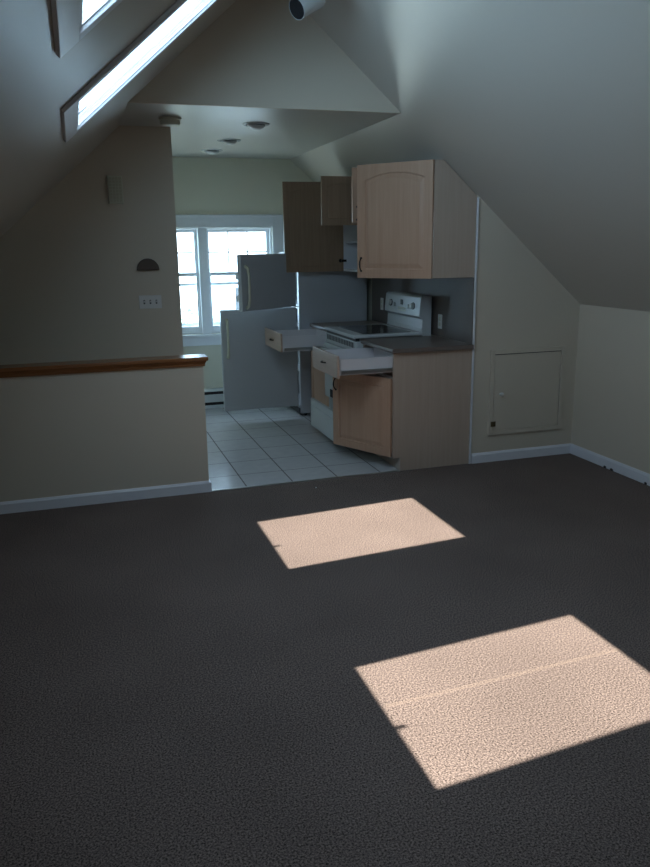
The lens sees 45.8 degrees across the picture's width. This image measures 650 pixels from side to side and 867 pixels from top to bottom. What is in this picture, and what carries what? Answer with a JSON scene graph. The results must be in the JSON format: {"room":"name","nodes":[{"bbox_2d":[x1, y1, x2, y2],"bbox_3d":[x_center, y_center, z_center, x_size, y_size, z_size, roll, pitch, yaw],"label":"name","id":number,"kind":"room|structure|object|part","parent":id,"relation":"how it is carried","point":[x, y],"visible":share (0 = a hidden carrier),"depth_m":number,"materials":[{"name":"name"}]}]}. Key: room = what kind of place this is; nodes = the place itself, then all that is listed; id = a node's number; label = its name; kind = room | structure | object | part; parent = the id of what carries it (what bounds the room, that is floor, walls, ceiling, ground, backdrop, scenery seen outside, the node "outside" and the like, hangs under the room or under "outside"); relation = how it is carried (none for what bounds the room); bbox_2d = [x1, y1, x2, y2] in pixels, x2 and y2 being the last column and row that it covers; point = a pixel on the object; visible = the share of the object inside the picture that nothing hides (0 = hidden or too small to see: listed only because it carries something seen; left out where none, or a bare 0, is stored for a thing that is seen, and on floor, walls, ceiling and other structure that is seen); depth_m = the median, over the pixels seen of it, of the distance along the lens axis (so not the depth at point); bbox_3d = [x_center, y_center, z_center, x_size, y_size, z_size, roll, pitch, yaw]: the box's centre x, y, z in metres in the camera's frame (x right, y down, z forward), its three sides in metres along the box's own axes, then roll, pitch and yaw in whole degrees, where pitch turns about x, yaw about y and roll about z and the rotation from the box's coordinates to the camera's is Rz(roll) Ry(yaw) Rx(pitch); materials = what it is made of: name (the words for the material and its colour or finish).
{"room":"studio apartment","nodes":[
{"label":"studio apartment","id":0,"kind":"room"},
{"bbox_2d":[0,125,183,364],"bbox_3d":[-2.051,-0.972,5.792,1.898,2.550,0.100,-5,14,-17],"label":"wall","id":1,"kind":"structure","parent":0,"point":[71,283],"depth_m":5.76,"materials":[{"name":"beige paint"}]},
{"bbox_2d":[107,176,123,203],"bbox_3d":[-1.547,-1.798,5.677,0.107,0.196,0.049,-5,14,-17],"label":"door chime","id":2,"kind":"object","parent":1,"relation":"attached to","point":[114,183],"visible":1,"depth_m":5.66,"materials":[{"name":"beige plastic"}]},
{"bbox_2d":[137,258,158,269],"bbox_3d":[-1.354,-1.292,5.877,0.170,0.088,0.022,-5,14,-17],"label":"round plaque","id":3,"kind":"object","parent":1,"relation":"attached to","point":[145,264],"visible":1,"depth_m":5.87,"materials":[{"name":"brown"}]},
{"bbox_2d":[139,295,161,308],"bbox_3d":[-1.349,-1.017,5.945,0.171,0.102,0.020,-5,14,-17],"label":"switch plate","id":4,"kind":"object","parent":1,"relation":"attached to","point":[145,301],"visible":1,"depth_m":5.95,"materials":[{"name":"white plastic"}]},
{"bbox_2d":[0,366,208,501],"bbox_3d":[-1.749,0.043,5.112,1.906,0.895,0.115,-5,14,-17],"label":"wall","id":5,"kind":"structure","parent":0,"point":[79,433],"depth_m":5.12,"materials":[{"name":"beige paint"}]},
{"bbox_2d":[0,354,207,377],"bbox_3d":[-1.739,-0.424,5.003,1.940,0.062,0.175,-5,14,-17],"label":"wooden ledge","id":6,"kind":"object","parent":5,"relation":"on","point":[175,361],"visible":1,"depth_m":5.03,"materials":[{"name":"brown wood"}]},
{"bbox_2d":[0,479,211,513],"bbox_3d":[-1.734,0.440,5.205,1.920,0.080,0.130,-5,14,-17],"label":"baseboard","id":7,"kind":"structure","parent":5,"relation":"attached to","point":[26,505],"depth_m":5.21,"materials":[{"name":"white paint"}]},
{"bbox_2d":[172,157,312,388],"bbox_3d":[-0.899,-1.570,8.165,2.517,2.550,0.140,-5,14,-17],"label":"wall","id":8,"kind":"structure","parent":0,"point":[202,185],"depth_m":7.87,"materials":[{"name":"beige paint"}]},
{"bbox_2d":[204,387,223,408],"bbox_3d":[-1.285,-0.371,8.216,1.560,0.208,0.065,-5,14,-17],"label":"baseboard heater","id":9,"kind":"object","parent":8,"relation":"attached to","point":[214,398],"visible":0.09,"depth_m":8.22,"materials":[{"name":"white metal"}]},
{"bbox_3d":[-1.285,-0.371,8.218,1.560,0.208,0.061,-5,14,-17],"label":"plate","id":10,"kind":"part","parent":9,"relation":"part of","materials":[{"name":"white metal"}]},
{"bbox_3d":[-1.276,-0.368,8.188,1.560,0.084,0.006,-5,14,-17],"label":"panel","id":11,"kind":"part","parent":9,"relation":"part of","materials":[{"name":"white metal"}]},
{"bbox_2d":[176,214,283,346],"bbox_3d":[-1.251,-1.590,8.017,1.755,1.330,0.183,-5,14,-17],"label":"kitchen window","id":12,"kind":"structure","parent":8,"relation":"in","point":[200,225],"depth_m":8.01,"materials":[{"name":"white plastic"}]},
{"bbox_3d":[-1.661,-1.843,7.872,0.706,0.471,0.030,-5,14,-17],"label":"sash","id":13,"kind":"part","parent":12,"relation":"part of","materials":[{"name":"white plastic"}]},
{"bbox_3d":[-1.663,-1.333,8.026,0.706,0.453,0.014,-5,14,-17],"label":"storm rail","id":14,"kind":"part","parent":12,"relation":"part of","materials":[{"name":"white plastic"}]},
{"bbox_3d":[-1.644,-1.345,7.962,0.706,0.609,0.030,-5,14,-17],"label":"sash","id":15,"kind":"part","parent":12,"relation":"part of","materials":[{"name":"white plastic"}]},
{"bbox_3d":[-0.901,-1.411,8.189,0.671,0.609,0.030,-5,14,-17],"label":"sash","id":16,"kind":"part","parent":12,"relation":"part of","materials":[{"name":"white plastic"}]},
{"bbox_3d":[-0.919,-1.399,8.253,0.671,0.453,0.014,-5,14,-17],"label":"storm rail","id":17,"kind":"part","parent":12,"relation":"part of","materials":[{"name":"white plastic"}]},
{"bbox_3d":[-0.918,-1.909,8.099,0.671,0.471,0.030,-5,14,-17],"label":"sash","id":18,"kind":"part","parent":12,"relation":"part of","materials":[{"name":"white plastic"}]},
{"bbox_2d":[120,103,397,158],"bbox_3d":[-0.790,-2.469,6.345,1.817,0.060,2.898,-5,14,-17],"label":"ceiling","id":19,"kind":"structure","parent":0,"point":[291,133],"depth_m":5.78,"materials":[{"name":"grey paint"}]},
{"bbox_2d":[159,116,181,126],"bbox_3d":[-1.071,-2.157,5.325,0.156,0.052,0.156,-5,14,-17],"label":"smoke detector","id":20,"kind":"object","parent":19,"relation":"attached to","point":[167,121],"visible":1,"depth_m":5.27,"materials":[{"name":"beige plastic"}]},
{"bbox_2d":[201,149,222,154],"bbox_3d":[-1.045,-2.614,7.115,0.200,0.067,0.200,-5,14,-17],"label":"recessed light","id":21,"kind":"object","parent":19,"relation":"in","point":[209,151],"visible":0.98,"depth_m":7.07,"materials":[{"name":"white metal"}]},
{"bbox_2d":[217,138,240,144],"bbox_3d":[-0.807,-2.457,6.463,0.200,0.067,0.200,-5,14,-17],"label":"recessed light","id":22,"kind":"object","parent":19,"relation":"in","point":[228,141],"visible":0.99,"depth_m":6.42,"materials":[{"name":"white metal"}]},
{"bbox_2d":[242,122,269,129],"bbox_3d":[-0.505,-2.259,5.636,0.200,0.067,0.200,-5,14,-17],"label":"recessed light","id":23,"kind":"object","parent":19,"relation":"in","point":[253,125],"visible":0.99,"depth_m":5.59,"materials":[{"name":"white metal"}]},
{"bbox_2d":[0,453,649,866],"bbox_3d":[0.721,1.151,2.455,4.876,0.060,6.800,-5,14,-17],"label":"floor","id":24,"kind":"structure","parent":0,"point":[443,666],"depth_m":3.11,"materials":[{"name":"grey carpet"}]},
{"bbox_2d":[212,470,399,491],"bbox_3d":[-0.117,0.345,5.658,1.441,0.007,0.026,-5,14,-17],"label":"trim","id":25,"kind":"structure","parent":24,"relation":"on","point":[395,470],"depth_m":5.65,"materials":[{"name":"silver metal"}]},
{"bbox_2d":[0,0,649,311],"bbox_3d":[0.241,-1.416,3.277,5.076,2.314,9.958,-5,14,-17],"label":"ceiling","id":26,"kind":"structure","parent":0,"point":[541,108],"depth_m":4.22,"materials":[{"name":"beige paint"}]},
{"bbox_2d":[51,0,122,57],"bbox_3d":[-0.145,-1.380,1.725,0.965,0.852,0.900,-5,14,-17],"label":"skylight window","id":27,"kind":"structure","parent":26,"relation":"attached to","point":[72,22],"depth_m":1.98,"materials":[{"name":"white paint"}]},
{"bbox_3d":[-0.152,-1.396,1.719,0.871,0.771,0.778,-5,14,-17],"label":"sash frame","id":28,"kind":"part","parent":27,"relation":"part of","materials":[{"name":"white plastic"}]},
{"bbox_2d":[61,0,217,142],"bbox_3d":[-0.694,-1.783,3.402,0.965,0.852,0.900,-5,14,-17],"label":"skylight window","id":29,"kind":"structure","parent":26,"relation":"attached to","point":[182,14],"depth_m":3.43,"materials":[{"name":"clear glass"}]},
{"bbox_2d":[289,0,325,19],"bbox_3d":[-0.051,-2.424,4.041,0.212,0.397,1.400,-5,14,-17],"label":"track spotlight","id":30,"kind":"object","parent":26,"relation":"hanging from","point":[299,9],"visible":1,"depth_m":4.17,"materials":[{"name":"white metal"}]},
{"bbox_2d":[205,406,459,489],"bbox_3d":[-1.194,0.109,6.822,3.947,0.058,2.918,-5,14,-17],"label":"floor tile","id":31,"kind":"structure","parent":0,"point":[250,447],"depth_m":6.45,"materials":[{"name":"white tile"}]},
{"bbox_2d":[220,252,366,414],"bbox_3d":[-0.334,-1.010,7.800,1.712,1.620,0.936,-11,17,-37],"label":"refrigerator","id":32,"kind":"object","parent":31,"relation":"on","point":[256,375],"visible":0.7,"depth_m":7.48,"materials":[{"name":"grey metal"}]},
{"bbox_3d":[-0.922,-0.893,7.296,0.032,0.387,0.066,-5,14,-17],"label":"handle","id":33,"kind":"part","parent":32,"relation":"part of","materials":[{"name":"beige plastic"}]},
{"bbox_3d":[-0.689,-1.305,6.873,0.066,0.397,0.032,10,17,37],"label":"handle","id":34,"kind":"part","parent":32,"relation":"part of","materials":[{"name":"beige plastic"}]},
{"bbox_3d":[-0.632,-0.723,7.485,0.745,0.973,0.050,-5,14,-17],"label":"door","id":35,"kind":"part","parent":32,"relation":"part of","materials":[{"name":"white metal"}]},
{"bbox_3d":[-0.531,-1.409,7.135,0.050,0.502,0.745,10,17,37],"label":"freezer door","id":36,"kind":"part","parent":32,"relation":"part of","materials":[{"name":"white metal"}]},
{"bbox_2d":[265,327,328,406],"bbox_3d":[0.033,-0.555,7.394,1.156,0.920,0.650,-5,14,-17],"label":"base cabinet","id":37,"kind":"object","parent":31,"relation":"on","point":[299,339],"visible":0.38,"depth_m":7.23,"materials":[{"name":"brown wood"}]},
{"bbox_3d":[-0.478,-0.871,7.127,0.019,0.165,0.605,-5,14,-17],"label":"drawer","id":38,"kind":"part","parent":37,"relation":"part of","materials":[{"name":"brown wood"}]},
{"bbox_3d":[-0.230,-0.878,7.206,0.500,0.135,0.545,-5,14,-17],"label":"drawer","id":39,"kind":"part","parent":37,"relation":"part of","materials":[{"name":"white"}]},
{"bbox_3d":[-0.136,-0.773,6.961,0.480,0.025,0.011,-5,14,-17],"label":"slide rail","id":40,"kind":"part","parent":37,"relation":"part of","materials":[{"name":"silver metal"}]},
{"bbox_3d":[-0.035,-0.503,7.388,0.019,0.600,0.620,-5,14,-17],"label":"door","id":41,"kind":"part","parent":37,"relation":"part of","materials":[{"name":"brown wood"}]},
{"bbox_2d":[310,320,384,331],"bbox_3d":[0.264,-1.023,7.354,0.660,0.033,0.665,-5,14,-17],"label":"countertop","id":42,"kind":"structure","parent":37,"relation":"on","point":[321,326],"depth_m":7.45,"materials":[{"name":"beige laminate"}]},
{"bbox_2d":[310,291,431,440],"bbox_3d":[0.374,-0.570,6.717,0.847,1.262,0.773,-5,14,-17],"label":"electric stove","id":43,"kind":"object","parent":31,"relation":"on","point":[409,314],"visible":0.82,"depth_m":6.59,"materials":[{"name":"white metal"}]},
{"bbox_3d":[0.200,-0.137,6.764,0.455,0.255,0.761,-5,14,-17],"label":"storage drawer","id":44,"kind":"part","parent":43,"relation":"part of","materials":[{"name":"white metal"}]},
{"bbox_3d":[0.130,-0.506,6.653,0.039,0.487,0.761,-5,14,-17],"label":"oven door","id":45,"kind":"part","parent":43,"relation":"part of","materials":[{"name":"white metal"}]},
{"bbox_3d":[0.135,-0.788,6.587,0.022,0.080,0.761,-5,14,-17],"label":"vent panel","id":46,"kind":"part","parent":43,"relation":"part of","materials":[{"name":"white metal"}]},
{"bbox_2d":[325,324,421,338],"bbox_3d":[0.402,-0.888,6.650,0.610,0.028,0.773,-5,14,-17],"label":"cooktop","id":47,"kind":"object","parent":43,"relation":"in","point":[372,331],"depth_m":6.50,"materials":[{"name":"black glass"}]},
{"bbox_2d":[313,344,471,470],"bbox_3d":[0.496,-0.228,6.068,1.101,0.904,0.644,-5,14,-17],"label":"base cabinet","id":48,"kind":"object","parent":31,"relation":"on","point":[411,411],"visible":0.98,"depth_m":5.86,"materials":[{"name":"brown wood"}]},
{"bbox_3d":[0.004,-0.544,5.837,0.019,0.165,0.613,-5,14,-17],"label":"drawer","id":49,"kind":"part","parent":48,"relation":"part of","materials":[{"name":"brown wood"}]},
{"bbox_3d":[0.251,-0.559,5.914,0.500,0.118,0.553,-5,14,-17],"label":"drawer","id":50,"kind":"part","parent":48,"relation":"part of","materials":[{"name":"white"}]},
{"bbox_3d":[0.283,-0.161,5.976,0.019,0.600,0.605,-14,19,-43],"label":"door","id":51,"kind":"part","parent":48,"relation":"part of","materials":[{"name":"brown wood"}]},
{"bbox_3d":[0.347,-0.462,5.664,0.480,0.025,0.011,-5,14,-17],"label":"slide rail","id":52,"kind":"part","parent":48,"relation":"part of","materials":[{"name":"silver metal"}]},
{"bbox_3d":[0.622,-0.317,6.426,0.638,0.904,0.018,-5,14,-17],"label":"panel","id":53,"kind":"part","parent":48,"relation":"part of","materials":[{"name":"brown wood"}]},
{"bbox_3d":[0.419,-0.470,5.985,0.019,0.016,0.608,-5,14,-17],"label":"rail","id":54,"kind":"part","parent":48,"relation":"part of","materials":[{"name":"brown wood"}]},
{"bbox_2d":[361,335,473,353],"bbox_3d":[0.704,-0.699,6.007,0.660,0.033,0.676,-5,14,-17],"label":"countertop","id":55,"kind":"structure","parent":48,"relation":"on","point":[395,345],"depth_m":5.86,"materials":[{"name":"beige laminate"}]},
{"bbox_3d":[0.812,-0.178,5.846,0.638,0.904,0.018,-5,14,-17],"label":"panel","id":56,"kind":"part","parent":48,"relation":"part of","materials":[{"name":"brown wood"}]},
{"bbox_2d":[128,0,579,462],"bbox_3d":[0.381,-1.339,5.469,3.346,3.350,0.100,-5,14,-17],"label":"wall","id":57,"kind":"structure","parent":0,"point":[255,54],"depth_m":5.09,"materials":[{"name":"beige paint"}]},
{"bbox_2d":[357,159,476,278],"bbox_3d":[0.645,-1.594,5.785,0.750,0.822,0.650,-5,14,-17],"label":"upper cabinet","id":58,"kind":"object","parent":57,"relation":"attached to","point":[416,219],"visible":1,"depth_m":5.61,"materials":[{"name":"brown wood"}]},
{"bbox_3d":[0.510,-1.563,5.666,0.625,0.822,0.019,8,16,32],"label":"door","id":59,"kind":"part","parent":58,"relation":"part of","materials":[{"name":"brown wood"}]},
{"bbox_3d":[0.937,-1.543,5.557,0.335,0.820,0.016,-5,14,-17],"label":"panel","id":60,"kind":"part","parent":58,"relation":"part of","materials":[{"name":"brown wood"}]},
{"bbox_2d":[469,197,478,463],"bbox_3d":[1.121,-0.734,5.795,0.015,2.000,0.012,-5,14,-17],"label":"trim","id":61,"kind":"structure","parent":57,"relation":"attached to","point":[477,215],"depth_m":5.77,"materials":[{"name":"white paint"}]},
{"bbox_2d":[471,443,570,463],"bbox_3d":[1.581,0.159,6.159,0.910,0.080,0.014,-5,14,-17],"label":"baseboard","id":62,"kind":"structure","parent":57,"relation":"attached to","point":[482,457],"depth_m":6.15,"materials":[{"name":"white paint"}]},
{"bbox_2d":[487,346,565,435],"bbox_3d":[1.590,-0.334,6.026,0.660,0.669,0.047,-5,14,-17],"label":"access door","id":63,"kind":"structure","parent":57,"relation":"in","point":[526,385],"depth_m":6.03,"materials":[{"name":"beige paint"}]},
{"bbox_2d":[367,278,464,342],"bbox_3d":[0.704,-1.086,7.210,0.100,2.022,2.818,-5,14,-17],"label":"wall","id":64,"kind":"structure","parent":0,"point":[369,280],"depth_m":7.79,"materials":[{"name":"beige paint"}]},
{"bbox_2d":[282,182,356,272],"bbox_3d":[0.136,-1.901,7.067,0.922,0.822,0.641,-5,14,-17],"label":"upper cabinet","id":65,"kind":"object","parent":64,"relation":"attached to","point":[309,245],"visible":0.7,"depth_m":7.28,"materials":[{"name":"brown wood"}]},
{"bbox_2d":[321,167,356,224],"bbox_3d":[0.434,-1.953,6.391,0.739,0.407,0.837,-5,14,-17],"label":"upper cabinet","id":66,"kind":"object","parent":64,"relation":"attached to","point":[338,193],"visible":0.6,"depth_m":6.65,"materials":[{"name":"brown wood"}]},
{"bbox_3d":[0.393,-1.857,5.999,0.388,0.407,0.019,-5,14,-18],"label":"door","id":67,"kind":"part","parent":66,"relation":"part of","materials":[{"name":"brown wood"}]},
{"bbox_2d":[372,277,473,343],"bbox_3d":[0.790,-1.149,6.728,0.005,0.494,2.098,-5,14,-17],"label":"backsplash","id":68,"kind":"structure","parent":64,"relation":"attached to","point":[452,298],"depth_m":6.21,"materials":[{"name":"beige laminate"}]},
{"bbox_2d":[380,298,383,309],"bbox_3d":[0.551,-1.256,7.454,0.008,0.116,0.072,-5,14,-17],"label":"wall outlet","id":69,"kind":"object","parent":68,"relation":"attached to","point":[381,299],"visible":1,"depth_m":7.45,"materials":[{"name":"white plastic"}]},
{"bbox_2d":[438,314,441,328],"bbox_3d":[0.939,-0.915,6.284,0.008,0.116,0.072,-5,14,-17],"label":"wall outlet","id":70,"kind":"object","parent":68,"relation":"attached to","point":[439,315],"visible":1,"depth_m":6.28,"materials":[{"name":"white plastic"}]},
{"bbox_2d":[571,304,649,473],"bbox_3d":[3.083,0.326,3.029,0.100,1.205,6.800,-5,14,-17],"label":"wall","id":71,"kind":"structure","parent":0,"point":[611,407],"depth_m":5.71,"materials":[{"name":"beige paint"}]},
{"bbox_2d":[570,444,649,485],"bbox_3d":[3.038,0.878,3.139,0.014,0.080,6.785,-5,14,-17],"label":"baseboard","id":72,"kind":"structure","parent":71,"relation":"attached to","point":[633,473],"depth_m":5.80,"materials":[{"name":"white paint"}]},
{"label":"outside","id":73,"kind":"structure","parent":0,"visible":0},
{"bbox_3d":[-4.502,-0.333,21.499,32.000,0.100,25.282,-5,14,-17],"label":"yard","id":74,"kind":"structure","parent":73,"visible":0},
{"bbox_2d":[181,296,219,322],"bbox_3d":[-2.634,-0.854,15.385,1.632,3.774,1.656,-5,14,-17],"label":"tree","id":75,"kind":"object","parent":74,"relation":"on","point":[186,310],"visible":0.04,"depth_m":14.98,"materials":[{"name":"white plant"}]},
{"bbox_2d":[177,232,265,326],"bbox_3d":[-0.119,-3.031,20.278,7.300,5.600,5.600,-5,14,-17],"label":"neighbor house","id":76,"kind":"structure","parent":74,"relation":"on","point":[223,296],"depth_m":17.04,"materials":[{"name":"white"}]}
]}

